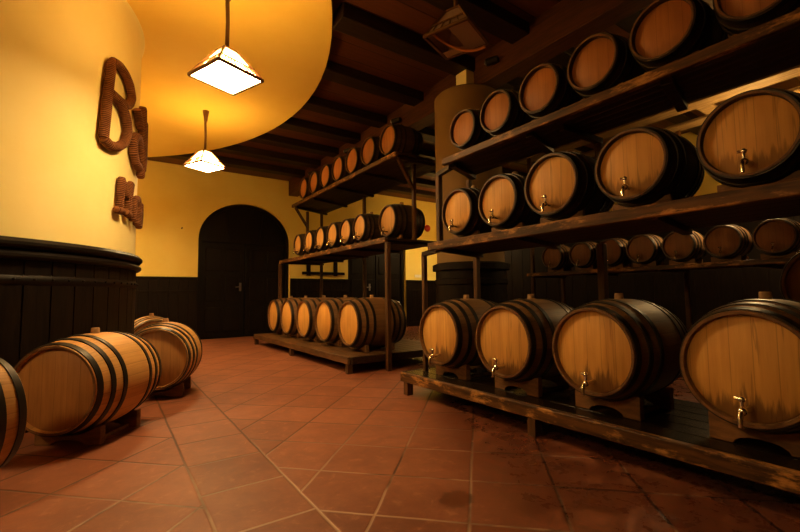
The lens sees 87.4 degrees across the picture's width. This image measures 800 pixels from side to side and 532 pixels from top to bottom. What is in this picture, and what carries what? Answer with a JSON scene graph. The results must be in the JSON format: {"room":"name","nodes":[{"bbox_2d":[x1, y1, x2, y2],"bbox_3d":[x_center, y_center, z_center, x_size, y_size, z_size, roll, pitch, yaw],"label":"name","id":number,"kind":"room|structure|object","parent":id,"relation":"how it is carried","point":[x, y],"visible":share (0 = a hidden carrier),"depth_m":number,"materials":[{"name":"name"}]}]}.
{"room":"wine cellar","nodes":[
{"label":"wine cellar","id":0,"kind":"room"},
{"bbox_2d":[0,0,144,254],"bbox_3d":[-3.936,-1.133,3.302,3.230,2.295,3.230,2,-5,-34],"label":"wall","id":1,"kind":"structure","parent":0,"point":[58,182],"depth_m":2.96,"materials":[{"name":"beige paint"}]},
{"bbox_2d":[0,246,135,432],"bbox_3d":[-3.918,0.521,3.187,3.206,1.190,3.206,2,-5,-34],"label":"wall paneling","id":2,"kind":"structure","parent":1,"relation":"attached to","point":[32,317],"depth_m":2.87,"materials":[{"name":"brown wood"}]},
{"bbox_2d":[0,236,142,288],"bbox_3d":[-3.923,0.029,3.221,3.306,0.306,3.306,3,-5,-41],"label":"trim","id":3,"kind":"structure","parent":1,"relation":"attached to","point":[5,241],"depth_m":2.90,"materials":[{"name":"black wood"}]},
{"bbox_2d":[98,57,135,150],"bbox_3d":[-2.317,-1.300,3.456,0.084,0.770,0.433,0,-4,-5],"label":"rope letter","id":4,"kind":"object","parent":1,"relation":"attached to","point":[109,95],"visible":1,"depth_m":3.35,"materials":[{"name":"brown fabric"}]},
{"bbox_2d":[113,177,134,218],"bbox_3d":[-2.329,-0.580,3.542,0.067,0.331,0.268,0,-4,-10],"label":"rope letter","id":5,"kind":"object","parent":1,"relation":"attached to","point":[124,189],"visible":1,"depth_m":3.48,"materials":[{"name":"brown fabric"}]},
{"bbox_2d":[128,108,144,171],"bbox_3d":[-2.378,-1.149,3.784,0.079,0.561,0.256,1,-4,-18],"label":"rope letter","id":6,"kind":"object","parent":1,"relation":"attached to","point":[136,143],"visible":0.91,"depth_m":3.75,"materials":[{"name":"brown fabric"}]},
{"bbox_2d":[136,106,147,178],"bbox_3d":[-2.469,-1.162,4.018,0.076,0.693,0.225,1,-4,-26],"label":"rope letter","id":7,"kind":"object","parent":1,"relation":"attached to","point":[143,153],"visible":0.56,"depth_m":3.96,"materials":[{"name":"brown fabric"}]},
{"bbox_2d":[127,0,331,156],"bbox_3d":[-4.882,-2.355,3.040,8.843,0.128,8.470,2,-5,-34],"label":"ceiling","id":8,"kind":"structure","parent":0,"point":[287,43],"depth_m":4.57,"materials":[{"name":"paint"}]},
{"bbox_2d":[182,110,225,172],"bbox_3d":[-2.658,-1.733,5.719,0.399,0.786,0.399,-3,-5,29],"label":"pendant lamp","id":9,"kind":"object","parent":8,"relation":"hanging from","point":[204,160],"visible":1,"depth_m":5.67,"materials":[{"name":"white glass"}]},
{"bbox_2d":[187,0,263,95],"bbox_3d":[-1.330,-1.871,3.226,0.399,0.888,0.399,-3,-5,33],"label":"pendant lamp","id":10,"kind":"object","parent":8,"relation":"hanging from","point":[224,69],"visible":1,"depth_m":3.17,"materials":[{"name":"white glass"}]},
{"bbox_2d":[192,61,259,93],"bbox_3d":[-1.325,-1.436,3.196,0.358,0.005,0.358,-3,-5,33],"label":"diffuser","id":11,"kind":"object","parent":10,"relation":"attached to","point":[225,76],"depth_m":3.18,"materials":[{"name":"beige glass"}]},
{"bbox_2d":[135,160,436,326],"bbox_3d":[-4.921,-0.292,8.165,15.045,3.698,0.255,2,-5,-34],"label":"wall","id":12,"kind":"structure","parent":0,"point":[174,197],"depth_m":8.71,"materials":[{"name":"yellow paint"}]},
{"bbox_2d":[135,276,197,331],"bbox_3d":[-7.491,0.729,6.131,8.230,1.262,0.047,2,-5,-34],"label":"trim","id":13,"kind":"structure","parent":12,"relation":"attached to","point":[172,298],"depth_m":8.18,"materials":[{"name":"brown wood"}]},
{"bbox_2d":[196,204,288,337],"bbox_3d":[-3.392,0.086,9.177,1.924,2.882,0.139,2,-5,-34],"label":"door","id":14,"kind":"structure","parent":12,"relation":"in","point":[223,252],"depth_m":9.11,"materials":[{"name":"brown wood"}]},
{"bbox_2d":[290,278,348,297],"bbox_3d":[-1.893,0.936,9.972,1.488,1.262,0.047,2,-5,-34],"label":"wainscoting","id":15,"kind":"structure","parent":12,"relation":"attached to","point":[299,288],"depth_m":9.95,"materials":[{"name":"brown wood"}]},
{"bbox_2d":[348,251,403,307],"bbox_3d":[-0.638,0.187,11.066,1.763,2.882,0.139,2,-5,-34],"label":"door","id":16,"kind":"structure","parent":12,"relation":"in","point":[375,265],"depth_m":11.10,"materials":[{"name":"brown wood"}]},
{"bbox_2d":[406,280,435,326],"bbox_3d":[0.709,1.033,11.757,1.282,1.262,0.047,2,-5,-34],"label":"trim","id":17,"kind":"structure","parent":12,"relation":"attached to","point":[413,287],"depth_m":11.57,"materials":[{"name":"brown wood"}]},
{"bbox_2d":[0,326,799,531],"bbox_3d":[-1.219,1.096,2.695,14.705,0.085,12.750,2,-5,-34],"label":"floor","id":18,"kind":"structure","parent":0,"point":[262,438],"depth_m":2.02,"materials":[{"name":"tile"}]},
{"bbox_2d":[34,409,140,445],"bbox_3d":[-1.938,1.003,2.631,0.381,0.106,0.388,-1,-4,-1],"label":"cradle","id":19,"kind":"object","parent":18,"relation":"on","point":[97,435],"visible":0.48,"depth_m":2.44,"materials":[{"name":"brown wood"}]},
{"bbox_2d":[13,327,161,436],"bbox_3d":[-1.941,0.700,2.650,0.584,0.615,0.649,-1,-4,-1],"label":"barrel","id":20,"kind":"object","parent":19,"relation":"on","point":[73,384],"visible":0.92,"depth_m":2.36,"materials":[{"name":"wood"}]},
{"bbox_2d":[151,376,190,396],"bbox_3d":[-2.111,1.083,3.741,0.381,0.106,0.388,1,-4,-17],"label":"cradle","id":21,"kind":"object","parent":18,"relation":"on","point":[177,391],"visible":0.39,"depth_m":3.60,"materials":[{"name":"brown wood"}]},
{"bbox_2d":[134,318,201,390],"bbox_3d":[-2.114,0.780,3.761,0.584,0.615,0.649,1,-4,-17],"label":"barrel","id":22,"kind":"object","parent":21,"relation":"on","point":[178,346],"visible":0.64,"depth_m":3.52,"materials":[{"name":"brown wood"}]},
{"bbox_2d":[254,333,422,373],"bbox_3d":[-0.969,1.221,6.457,1.530,0.184,3.698,2,-5,-34],"label":"platform","id":23,"kind":"object","parent":18,"relation":"on","point":[404,349],"visible":0.45,"depth_m":5.24,"materials":[{"name":"brown wood"}]},
{"bbox_2d":[290,333,301,337],"bbox_3d":[-1.569,1.129,6.961,0.406,0.084,0.403,2,-5,-34],"label":"cradle","id":24,"kind":"object","parent":23,"relation":"on","point":[298,334],"visible":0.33,"depth_m":6.71,"materials":[{"name":"brown wood"}]},
{"bbox_2d":[280,296,313,334],"bbox_3d":[-1.574,0.821,6.982,0.683,0.654,0.623,2,-5,-34],"label":"barrel","id":25,"kind":"object","parent":24,"relation":"on","point":[288,311],"visible":0.44,"depth_m":6.75,"materials":[{"name":"brown wood"}]},
{"bbox_2d":[306,336,320,341],"bbox_3d":[-1.155,1.083,6.360,0.406,0.084,0.403,2,-5,-34],"label":"cradle","id":26,"kind":"object","parent":23,"relation":"on","point":[316,339],"visible":0.38,"depth_m":6.12,"materials":[{"name":"brown wood"}]},
{"bbox_2d":[296,295,332,338],"bbox_3d":[-1.160,0.775,6.381,0.683,0.654,0.623,2,-5,-34],"label":"barrel","id":27,"kind":"object","parent":26,"relation":"on","point":[305,314],"visible":0.44,"depth_m":6.15,"materials":[{"name":"brown wood"}]},
{"bbox_2d":[326,340,345,346],"bbox_3d":[-0.751,1.037,5.774,0.406,0.084,0.403,2,-5,-34],"label":"cradle","id":28,"kind":"object","parent":23,"relation":"on","point":[338,343],"visible":0.44,"depth_m":5.52,"materials":[{"name":"brown wood"}]},
{"bbox_2d":[315,295,355,342],"bbox_3d":[-0.756,0.730,5.794,0.683,0.654,0.623,2,-5,-34],"label":"barrel","id":29,"kind":"object","parent":28,"relation":"on","point":[326,313],"visible":0.54,"depth_m":5.56,"materials":[{"name":"brown wood"}]},
{"bbox_2d":[350,343,394,352],"bbox_3d":[-0.347,0.992,5.187,0.406,0.084,0.403,2,-5,-34],"label":"cradle","id":30,"kind":"object","parent":23,"relation":"on","point":[365,348],"visible":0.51,"depth_m":5.05,"materials":[{"name":"brown wood"}]},
{"bbox_2d":[337,295,405,347],"bbox_3d":[-0.352,0.684,5.207,0.683,0.654,0.623,2,-5,-34],"label":"barrel","id":31,"kind":"object","parent":30,"relation":"on","point":[360,321],"visible":0.94,"depth_m":4.99,"materials":[{"name":"wood"}]},
{"bbox_2d":[278,151,436,370],"bbox_3d":[-0.824,0.059,6.512,0.893,2.505,3.859,2,-5,-34],"label":"rack","id":32,"kind":"object","parent":18,"relation":"on","point":[396,168],"visible":0.89,"depth_m":5.86,"materials":[{"name":"brown wood"}]},
{"bbox_2d":[283,237,436,264],"bbox_3d":[-0.850,-0.170,6.606,0.826,0.065,3.706,2,-5,-34],"label":"shelf","id":33,"kind":"object","parent":32,"relation":"attached to","point":[398,245],"depth_m":6.21,"materials":[{"name":"brown wood"}]},
{"bbox_2d":[295,152,435,214],"bbox_3d":[-0.748,-1.158,6.570,0.776,0.065,3.712,2,-5,-34],"label":"shelf","id":34,"kind":"object","parent":32,"relation":"attached to","point":[388,174],"depth_m":6.10,"materials":[{"name":"brown wood"}]},
{"bbox_3d":[0.025,-0.338,5.329,0.247,0.071,0.312,2,-5,-34],"label":"cradle","id":35,"kind":"object","parent":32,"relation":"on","visible":0},
{"bbox_2d":[379,202,424,238],"bbox_3d":[-0.013,-0.573,5.321,0.541,0.486,0.456,2,-5,-34],"label":"barrel","id":36,"kind":"object","parent":35,"relation":"on","point":[395,220],"visible":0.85,"depth_m":5.19,"materials":[{"name":"brown wood"}]},
{"bbox_3d":[-0.377,-0.312,5.572,0.213,0.061,0.268,2,-5,-34],"label":"cradle","id":37,"kind":"object","parent":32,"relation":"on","visible":0},
{"bbox_2d":[353,212,384,241],"bbox_3d":[-0.410,-0.514,5.565,0.465,0.418,0.392,2,-5,-34],"label":"barrel","id":38,"kind":"object","parent":37,"relation":"on","point":[365,226],"visible":0.8,"depth_m":5.43,"materials":[{"name":"brown wood"}]},
{"bbox_3d":[0.016,-1.328,5.182,0.227,0.062,0.286,2,-5,-34],"label":"cradle","id":39,"kind":"object","parent":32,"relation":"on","visible":0},
{"bbox_2d":[379,124,422,155],"bbox_3d":[0.012,-1.540,5.196,0.420,0.445,0.418,2,-5,-34],"label":"barrel","id":40,"kind":"object","parent":39,"relation":"on","point":[394,137],"visible":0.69,"depth_m":5.06,"materials":[{"name":"wood"}]},
{"bbox_3d":[-0.254,-1.298,5.573,0.227,0.062,0.286,2,-5,-34],"label":"cradle","id":41,"kind":"object","parent":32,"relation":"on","visible":0},
{"bbox_2d":[361,136,384,165],"bbox_3d":[-0.257,-1.510,5.587,0.420,0.445,0.418,2,-5,-34],"label":"barrel","id":42,"kind":"object","parent":41,"relation":"on","point":[370,149],"visible":0.41,"depth_m":5.43,"materials":[{"name":"brown wood"}]},
{"bbox_2d":[433,261,509,303],"bbox_3d":[0.791,0.569,4.618,0.842,1.190,0.842,2,-5,-34],"label":"trim","id":43,"kind":"structure","parent":18,"relation":"on","point":[454,280],"depth_m":4.31,"materials":[{"name":"brown wood"}]},
{"bbox_2d":[400,367,799,494],"bbox_3d":[1.394,0.908,2.354,0.850,0.186,3.740,2,-5,-34],"label":"platform","id":44,"kind":"object","parent":18,"relation":"on","point":[681,433],"visible":0.74,"depth_m":2.15,"materials":[{"name":"brown wood"}]},
{"bbox_2d":[436,364,491,380],"bbox_3d":[0.567,0.845,3.502,0.388,0.121,0.371,2,-5,-34],"label":"cradle","id":45,"kind":"object","parent":44,"relation":"on","point":[463,372],"visible":0.59,"depth_m":3.37,"materials":[{"name":"brown wood"}]},
{"bbox_2d":[419,295,497,367],"bbox_3d":[0.525,0.540,3.497,0.739,0.598,0.567,2,-5,-34],"label":"barrel","id":46,"kind":"object","parent":45,"relation":"on","point":[447,329],"visible":0.8,"depth_m":3.29,"materials":[{"name":"wood"}]},
{"bbox_2d":[495,375,573,396],"bbox_3d":[0.943,0.802,2.956,0.388,0.121,0.371,2,-5,-34],"label":"cradle","id":47,"kind":"object","parent":44,"relation":"on","point":[533,387],"visible":0.55,"depth_m":2.85,"materials":[{"name":"brown wood"}]},
{"bbox_2d":[476,294,573,380],"bbox_3d":[0.901,0.498,2.951,0.739,0.598,0.567,2,-5,-34],"label":"barrel","id":48,"kind":"object","parent":47,"relation":"on","point":[514,337],"visible":0.81,"depth_m":2.75,"materials":[{"name":"brown wood"}]},
{"bbox_2d":[421,8,799,370],"bbox_3d":[1.421,-0.047,2.344,0.839,1.718,3.685,2,-5,-34],"label":"rack","id":49,"kind":"object","parent":44,"relation":"on","point":[773,46],"visible":0.94,"depth_m":2.24,"materials":[{"name":"brown wood"}]},
{"bbox_2d":[453,231,479,237],"bbox_3d":[0.593,-0.223,3.301,0.215,0.062,0.271,2,-5,-34],"label":"cradle","id":50,"kind":"object","parent":49,"relation":"on","point":[475,232],"visible":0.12,"depth_m":3.16,"materials":[{"name":"brown wood"}]},
{"bbox_2d":[442,185,492,236],"bbox_3d":[0.559,-0.427,3.294,0.470,0.423,0.396,2,-5,-34],"label":"barrel","id":51,"kind":"object","parent":50,"relation":"on","point":[461,217],"visible":0.65,"depth_m":3.18,"materials":[{"name":"wood"}]},
{"bbox_2d":[491,222,524,231],"bbox_3d":[0.827,-0.250,2.968,0.220,0.063,0.277,2,-5,-34],"label":"cradle","id":52,"kind":"object","parent":49,"relation":"on","point":[520,224],"visible":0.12,"depth_m":2.83,"materials":[{"name":"brown wood"}]},
{"bbox_2d":[478,171,543,229],"bbox_3d":[0.793,-0.458,2.961,0.480,0.432,0.405,2,-5,-34],"label":"barrel","id":53,"kind":"object","parent":52,"relation":"on","point":[502,203],"visible":0.68,"depth_m":2.84,"materials":[{"name":"brown wood"}]},
{"bbox_2d":[540,210,584,222],"bbox_3d":[1.079,-0.278,2.629,0.236,0.068,0.297,2,-5,-34],"label":"cradle","id":54,"kind":"object","parent":49,"relation":"on","point":[579,213],"visible":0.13,"depth_m":2.48,"materials":[{"name":"brown wood"}]},
{"bbox_2d":[524,150,614,220],"bbox_3d":[1.043,-0.502,2.621,0.515,0.464,0.434,2,-5,-34],"label":"barrel","id":55,"kind":"object","parent":54,"relation":"on","point":[559,185],"visible":0.8,"depth_m":2.49,"materials":[{"name":"brown wood"}]},
{"bbox_2d":[435,196,799,257],"bbox_3d":[1.449,-0.235,2.355,0.791,0.065,3.645,2,-5,-34],"label":"shelf","id":56,"kind":"object","parent":49,"relation":"attached to","point":[683,223],"depth_m":2.43,"materials":[{"name":"brown wood"}]},
{"bbox_2d":[449,25,799,179],"bbox_3d":[1.376,-0.885,2.174,0.429,0.065,3.347,2,-5,-34],"label":"shelf","id":57,"kind":"object","parent":49,"relation":"attached to","point":[780,51],"depth_m":2.21,"materials":[{"name":"brown wood"}]},
{"bbox_2d":[612,194,672,210],"bbox_3d":[1.342,-0.308,2.240,0.231,0.066,0.291,2,-5,-34],"label":"cradle","id":58,"kind":"object","parent":49,"relation":"on","point":[669,197],"visible":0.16,"depth_m":2.10,"materials":[{"name":"brown wood"}]},
{"bbox_2d":[595,126,704,207],"bbox_3d":[1.306,-0.527,2.232,0.505,0.454,0.426,2,-5,-34],"label":"barrel","id":59,"kind":"object","parent":58,"relation":"on","point":[638,166],"visible":0.87,"depth_m":2.11,"materials":[{"name":"brown wood"}]},
{"bbox_2d":[717,170,799,191],"bbox_3d":[1.612,-0.338,1.843,0.229,0.066,0.288,2,-5,-34],"label":"cradle","id":60,"kind":"object","parent":49,"relation":"on","point":[796,174],"visible":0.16,"depth_m":1.72,"materials":[{"name":"brown wood"}]},
{"bbox_2d":[696,88,799,187],"bbox_3d":[1.577,-0.555,1.836,0.500,0.450,0.422,2,-5,-34],"label":"barrel","id":61,"kind":"object","parent":60,"relation":"on","point":[752,138],"visible":0.9,"depth_m":1.73,"materials":[{"name":"brown wood"}]},
{"bbox_2d":[737,148,753,172],"bbox_3d":[1.414,-0.428,1.717,0.104,0.105,0.037,2,-5,-34],"label":"tap","id":62,"kind":"object","parent":61,"relation":"on","point":[745,155],"depth_m":1.73,"materials":[{"name":"gold metal"}]},
{"bbox_3d":[1.630,-0.988,1.825,0.215,0.085,0.250,2,-5,-34],"label":"cradle","id":63,"kind":"object","parent":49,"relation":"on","visible":0},
{"bbox_2d":[713,0,799,35],"bbox_3d":[1.627,-1.185,1.838,0.394,0.380,0.352,2,-5,-34],"label":"barrel","id":64,"kind":"object","parent":63,"relation":"on","point":[734,17],"visible":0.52,"depth_m":1.77,"materials":[{"name":"brown wood"}]},
{"bbox_3d":[1.423,-0.964,2.127,0.215,0.085,0.249,2,-5,-34],"label":"cradle","id":65,"kind":"object","parent":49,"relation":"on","visible":0},
{"bbox_2d":[629,0,727,70],"bbox_3d":[1.419,-1.162,2.139,0.394,0.380,0.352,2,-5,-34],"label":"barrel","id":66,"kind":"object","parent":65,"relation":"on","point":[665,32],"visible":0.8,"depth_m":2.01,"materials":[{"name":"brown wood"}]},
{"bbox_3d":[1.221,-0.942,2.420,0.215,0.085,0.249,2,-5,-34],"label":"cradle","id":67,"kind":"object","parent":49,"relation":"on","visible":0},
{"bbox_2d":[567,32,646,97],"bbox_3d":[1.217,-1.139,2.433,0.394,0.380,0.352,2,-5,-34],"label":"barrel","id":68,"kind":"object","parent":67,"relation":"on","point":[601,61],"visible":0.6,"depth_m":2.30,"materials":[{"name":"brown wood"}]},
{"bbox_3d":[1.019,-0.919,2.709,0.213,0.084,0.247,2,-5,-34],"label":"cradle","id":69,"kind":"object","parent":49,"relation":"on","visible":0},
{"bbox_2d":[519,63,582,119],"bbox_3d":[1.016,-1.114,2.722,0.390,0.376,0.348,2,-5,-34],"label":"barrel","id":70,"kind":"object","parent":69,"relation":"on","point":[546,88],"visible":0.5,"depth_m":2.59,"materials":[{"name":"brown wood"}]},
{"bbox_3d":[0.811,-0.895,2.998,0.204,0.081,0.237,2,-5,-34],"label":"cradle","id":71,"kind":"object","parent":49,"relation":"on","visible":0},
{"bbox_2d":[480,89,533,136],"bbox_3d":[0.808,-1.082,3.010,0.375,0.361,0.334,2,-5,-34],"label":"barrel","id":72,"kind":"object","parent":71,"relation":"on","point":[501,112],"visible":0.56,"depth_m":2.88,"materials":[{"name":"brown wood"}]},
{"bbox_3d":[0.617,-0.872,3.269,0.198,0.078,0.229,2,-5,-34],"label":"cradle","id":73,"kind":"object","parent":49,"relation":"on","visible":0},
{"bbox_2d":[450,109,493,149],"bbox_3d":[0.614,-1.054,3.280,0.363,0.350,0.324,2,-5,-34],"label":"barrel","id":74,"kind":"object","parent":73,"relation":"on","point":[466,130],"visible":0.52,"depth_m":3.16,"materials":[{"name":"wood"}]},
{"bbox_2d":[575,387,673,420],"bbox_3d":[1.301,0.762,2.437,0.388,0.121,0.371,2,-5,-34],"label":"cradle","id":75,"kind":"object","parent":44,"relation":"on","point":[632,408],"visible":0.56,"depth_m":2.37,"materials":[{"name":"brown wood"}]},
{"bbox_2d":[552,293,687,399],"bbox_3d":[1.260,0.457,2.431,0.739,0.598,0.567,2,-5,-34],"label":"barrel","id":76,"kind":"object","parent":75,"relation":"on","point":[618,348],"visible":0.92,"depth_m":2.24,"materials":[{"name":"brown wood"}]},
{"bbox_2d":[708,411,799,457],"bbox_3d":[1.683,0.719,1.882,0.388,0.121,0.371,2,-5,-34],"label":"cradle","id":77,"kind":"object","parent":44,"relation":"on","point":[720,429],"visible":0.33,"depth_m":1.80,"materials":[{"name":"brown wood"}]},
{"bbox_2d":[679,292,799,432],"bbox_3d":[1.642,0.414,1.877,0.739,0.598,0.567,2,-5,-34],"label":"barrel","id":78,"kind":"object","parent":77,"relation":"on","point":[740,360],"visible":1,"depth_m":1.73,"materials":[{"name":"brown wood"}]},
{"bbox_2d":[734,396,753,427],"bbox_3d":[1.386,0.582,1.692,0.118,0.119,0.042,2,-5,-34],"label":"tap","id":79,"kind":"object","parent":78,"relation":"on","point":[745,404],"depth_m":1.70,"materials":[{"name":"gold metal"}]},
{"bbox_2d":[517,65,799,330],"bbox_3d":[3.417,-0.354,5.226,0.888,3.059,4.165,2,-5,-34],"label":"rack","id":80,"kind":"object","parent":18,"relation":"on","point":[706,105],"visible":0.64,"depth_m":5.20,"materials":[{"name":"brown wood"}]},
{"bbox_2d":[548,267,571,271],"bbox_3d":[2.409,0.063,6.309,0.219,0.063,0.272,2,-5,-34],"label":"cradle","id":81,"kind":"object","parent":80,"relation":"on","point":[562,268],"visible":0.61,"depth_m":6.25,"materials":[{"name":"brown wood"}]},
{"bbox_2d":[542,244,574,269],"bbox_3d":[2.375,-0.141,6.302,0.476,0.422,0.394,2,-5,-34],"label":"barrel","id":82,"kind":"object","parent":81,"relation":"on","point":[553,259],"visible":0.76,"depth_m":6.18,"materials":[{"name":"wood"}]},
{"bbox_2d":[575,265,596,269],"bbox_3d":[2.669,0.034,5.932,0.219,0.063,0.272,2,-5,-34],"label":"cradle","id":83,"kind":"object","parent":80,"relation":"on","point":[591,266],"visible":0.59,"depth_m":5.89,"materials":[{"name":"brown wood"}]},
{"bbox_2d":[569,241,598,267],"bbox_3d":[2.635,-0.171,5.925,0.476,0.422,0.394,2,-5,-34],"label":"barrel","id":84,"kind":"object","parent":83,"relation":"on","point":[581,254],"visible":0.81,"depth_m":5.81,"materials":[{"name":"brown wood"}]},
{"bbox_2d":[607,263,630,267],"bbox_3d":[2.900,0.008,5.597,0.219,0.063,0.272,2,-5,-34],"label":"cradle","id":85,"kind":"object","parent":80,"relation":"on","point":[621,265],"visible":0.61,"depth_m":5.49,"materials":[{"name":"brown wood"}]},
{"bbox_2d":[596,238,632,266],"bbox_3d":[2.866,-0.197,5.589,0.476,0.422,0.394,2,-5,-34],"label":"barrel","id":86,"kind":"object","parent":85,"relation":"on","point":[616,247],"visible":0.48,"depth_m":5.45,"materials":[{"name":"brown wood"}]},
{"bbox_2d":[633,261,663,266],"bbox_3d":[3.126,-0.018,5.268,0.219,0.063,0.272,2,-5,-34],"label":"cradle","id":87,"kind":"object","parent":80,"relation":"on","point":[654,263],"visible":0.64,"depth_m":5.21,"materials":[{"name":"brown wood"}]},
{"bbox_2d":[626,234,666,264],"bbox_3d":[3.092,-0.222,5.261,0.476,0.422,0.394,2,-5,-34],"label":"barrel","id":88,"kind":"object","parent":87,"relation":"on","point":[644,249],"visible":0.78,"depth_m":5.15,"materials":[{"name":"brown wood"}]},
{"bbox_2d":[534,263,785,277],"bbox_3d":[3.414,0.044,5.245,0.847,0.065,3.740,2,-5,-34],"label":"shelf","id":89,"kind":"object","parent":80,"relation":"attached to","point":[777,266],"depth_m":5.30,"materials":[{"name":"brown wood"}]},
{"bbox_2d":[669,258,702,264],"bbox_3d":[3.362,-0.044,4.926,0.219,0.063,0.272,2,-5,-34],"label":"cradle","id":90,"kind":"object","parent":80,"relation":"on","point":[671,262],"visible":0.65,"depth_m":4.88,"materials":[{"name":"brown wood"}]},
{"bbox_2d":[661,230,706,261],"bbox_3d":[3.328,-0.248,4.919,0.476,0.422,0.394,2,-5,-34],"label":"barrel","id":91,"kind":"object","parent":90,"relation":"on","point":[677,247],"visible":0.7,"depth_m":4.81,"materials":[{"name":"brown wood"}]},
{"bbox_2d":[711,255,748,261],"bbox_3d":[3.602,-0.071,4.577,0.219,0.063,0.272,2,-5,-34],"label":"cradle","id":92,"kind":"object","parent":80,"relation":"on","point":[739,257],"visible":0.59,"depth_m":4.52,"materials":[{"name":"brown wood"}]},
{"bbox_2d":[703,224,753,258],"bbox_3d":[3.569,-0.276,4.569,0.476,0.422,0.394,2,-5,-34],"label":"barrel","id":93,"kind":"object","parent":92,"relation":"on","point":[728,241],"visible":0.84,"depth_m":4.46,"materials":[{"name":"brown wood"}]},
{"bbox_2d":[760,251,796,258],"bbox_3d":[3.845,-0.098,4.224,0.219,0.063,0.272,2,-5,-34],"label":"cradle","id":94,"kind":"object","parent":80,"relation":"on","point":[763,256],"visible":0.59,"depth_m":4.18,"materials":[{"name":"brown wood"}]},
{"bbox_2d":[752,218,799,255],"bbox_3d":[3.812,-0.303,4.216,0.476,0.422,0.394,2,-5,-34],"label":"barrel","id":95,"kind":"object","parent":94,"relation":"on","point":[779,236],"visible":0.95,"depth_m":4.11,"materials":[{"name":"brown wood"}]},
{"bbox_3d":[-1.950,0.929,1.568,0.381,0.106,0.388,-2,-4,17],"label":"cradle","id":96,"kind":"object","parent":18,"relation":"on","visible":0},
{"bbox_2d":[0,358,26,467],"bbox_3d":[-1.954,0.626,1.587,0.584,0.615,0.649,-2,-4,17],"label":"barrel","id":97,"kind":"object","parent":96,"relation":"on","point":[13,401],"visible":1,"depth_m":1.78,"materials":[{"name":"brown wood"}]},
{"bbox_3d":[2.757,0.730,2.526,0.714,0.535,0.510,2,-5,-34],"label":"stand","id":98,"kind":"object","parent":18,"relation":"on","visible":0},
{"bbox_3d":[2.754,0.402,2.549,0.388,0.121,0.371,2,-5,-34],"label":"cradle","id":99,"kind":"object","parent":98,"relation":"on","visible":0},
{"bbox_2d":[780,251,799,300],"bbox_3d":[2.749,0.099,2.569,0.649,0.598,0.567,2,-5,-34],"label":"barrel","id":100,"kind":"object","parent":99,"relation":"on","point":[790,275],"visible":0.82,"depth_m":2.56,"materials":[{"name":"wood"}]},
{"bbox_2d":[434,83,504,263],"bbox_3d":[0.775,-0.927,4.722,0.740,1.980,0.740,2,-5,-34],"label":"column","id":101,"kind":"structure","parent":0,"point":[452,100],"depth_m":4.45,"materials":[{"name":"paint"}]},
{"bbox_2d":[147,0,799,202],"bbox_3d":[-1.259,-2.507,2.947,14.705,0.085,12.750,2,-5,-34],"label":"ceiling","id":102,"kind":"structure","parent":0,"point":[417,16],"depth_m":5.12,"materials":[{"name":"brown wood"}]},
{"bbox_2d":[163,153,435,198],"bbox_3d":[-1.333,-1.945,9.524,7.354,0.119,0.221,2,-5,-34],"label":"ceiling beam","id":103,"kind":"structure","parent":102,"relation":"attached to","point":[229,162],"depth_m":8.56,"materials":[{"name":"brown wood"}]},
{"bbox_2d":[211,144,435,188],"bbox_3d":[-0.595,-1.986,9.052,6.674,0.119,0.221,2,-5,-34],"label":"ceiling beam","id":104,"kind":"structure","parent":102,"relation":"attached to","point":[235,149],"depth_m":7.82,"materials":[{"name":"brown wood"}]},
{"bbox_2d":[247,133,435,176],"bbox_3d":[0.035,-2.031,8.507,6.255,0.119,0.221,2,-5,-34],"label":"ceiling beam","id":105,"kind":"structure","parent":102,"relation":"attached to","point":[266,138],"depth_m":7.20,"materials":[{"name":"brown wood"}]},
{"bbox_2d":[277,117,527,175],"bbox_3d":[0.588,-2.079,7.910,6.022,0.119,0.221,2,-5,-34],"label":"ceiling beam","id":106,"kind":"structure","parent":102,"relation":"attached to","point":[294,124],"depth_m":6.65,"materials":[{"name":"brown wood"}]},
{"bbox_2d":[301,95,535,165],"bbox_3d":[1.075,-2.129,7.266,5.950,0.119,0.221,2,-5,-34],"label":"ceiling beam","id":107,"kind":"structure","parent":102,"relation":"attached to","point":[315,104],"depth_m":5.98,"materials":[{"name":"brown wood"}]},
{"bbox_2d":[333,2,523,91],"bbox_3d":[1.996,-2.236,5.665,6.250,0.149,0.221,2,-5,-34],"label":"ceiling beam","id":108,"kind":"structure","parent":102,"relation":"attached to","point":[348,19],"depth_m":4.20,"materials":[{"name":"brown wood"}]},
{"bbox_2d":[423,0,488,59],"bbox_3d":[0.402,-2.018,3.040,0.362,0.912,0.362,-3,-5,34],"label":"pendant lamp","id":109,"kind":"object","parent":102,"relation":"hanging from","point":[454,33],"visible":1,"depth_m":2.99,"materials":[{"name":"brown glass"}]},
{"bbox_2d":[322,60,594,157],"bbox_3d":[1.526,-2.188,6.495,6.082,0.119,0.221,2,-5,-34],"label":"ceiling beam","id":110,"kind":"structure","parent":102,"relation":"attached to","point":[334,72],"depth_m":5.16,"materials":[{"name":"brown wood"}]},
{"bbox_2d":[289,0,654,196],"bbox_3d":[1.112,-2.204,4.556,0.221,0.348,12.750,2,-5,-34],"label":"beam","id":111,"kind":"structure","parent":102,"relation":"attached to","point":[565,25],"depth_m":4.13,"materials":[{"name":"brown wood"}]},
{"bbox_2d":[422,0,700,134],"bbox_3d":[2.137,-2.309,4.857,6.936,0.119,0.221,2,-5,-34],"label":"ceiling beam","id":112,"kind":"structure","parent":102,"relation":"attached to","point":[488,16],"depth_m":4.00,"materials":[{"name":"brown wood"}]},
{"bbox_2d":[610,132,721,210],"bbox_3d":[4.891,-0.479,7.027,0.170,3.698,12.750,2,-5,-34],"label":"wall","id":113,"kind":"structure","parent":0,"point":[709,185],"depth_m":6.82,"materials":[{"name":"yellow paint"}]},
{"bbox_2d":[504,216,799,328],"bbox_3d":[4.819,0.275,6.888,0.060,2.006,12.699,2,-5,-34],"label":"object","id":114,"kind":"structure","parent":113,"relation":"attached to","point":[710,289],"depth_m":7.22,"materials":[{"name":"brown wood"}]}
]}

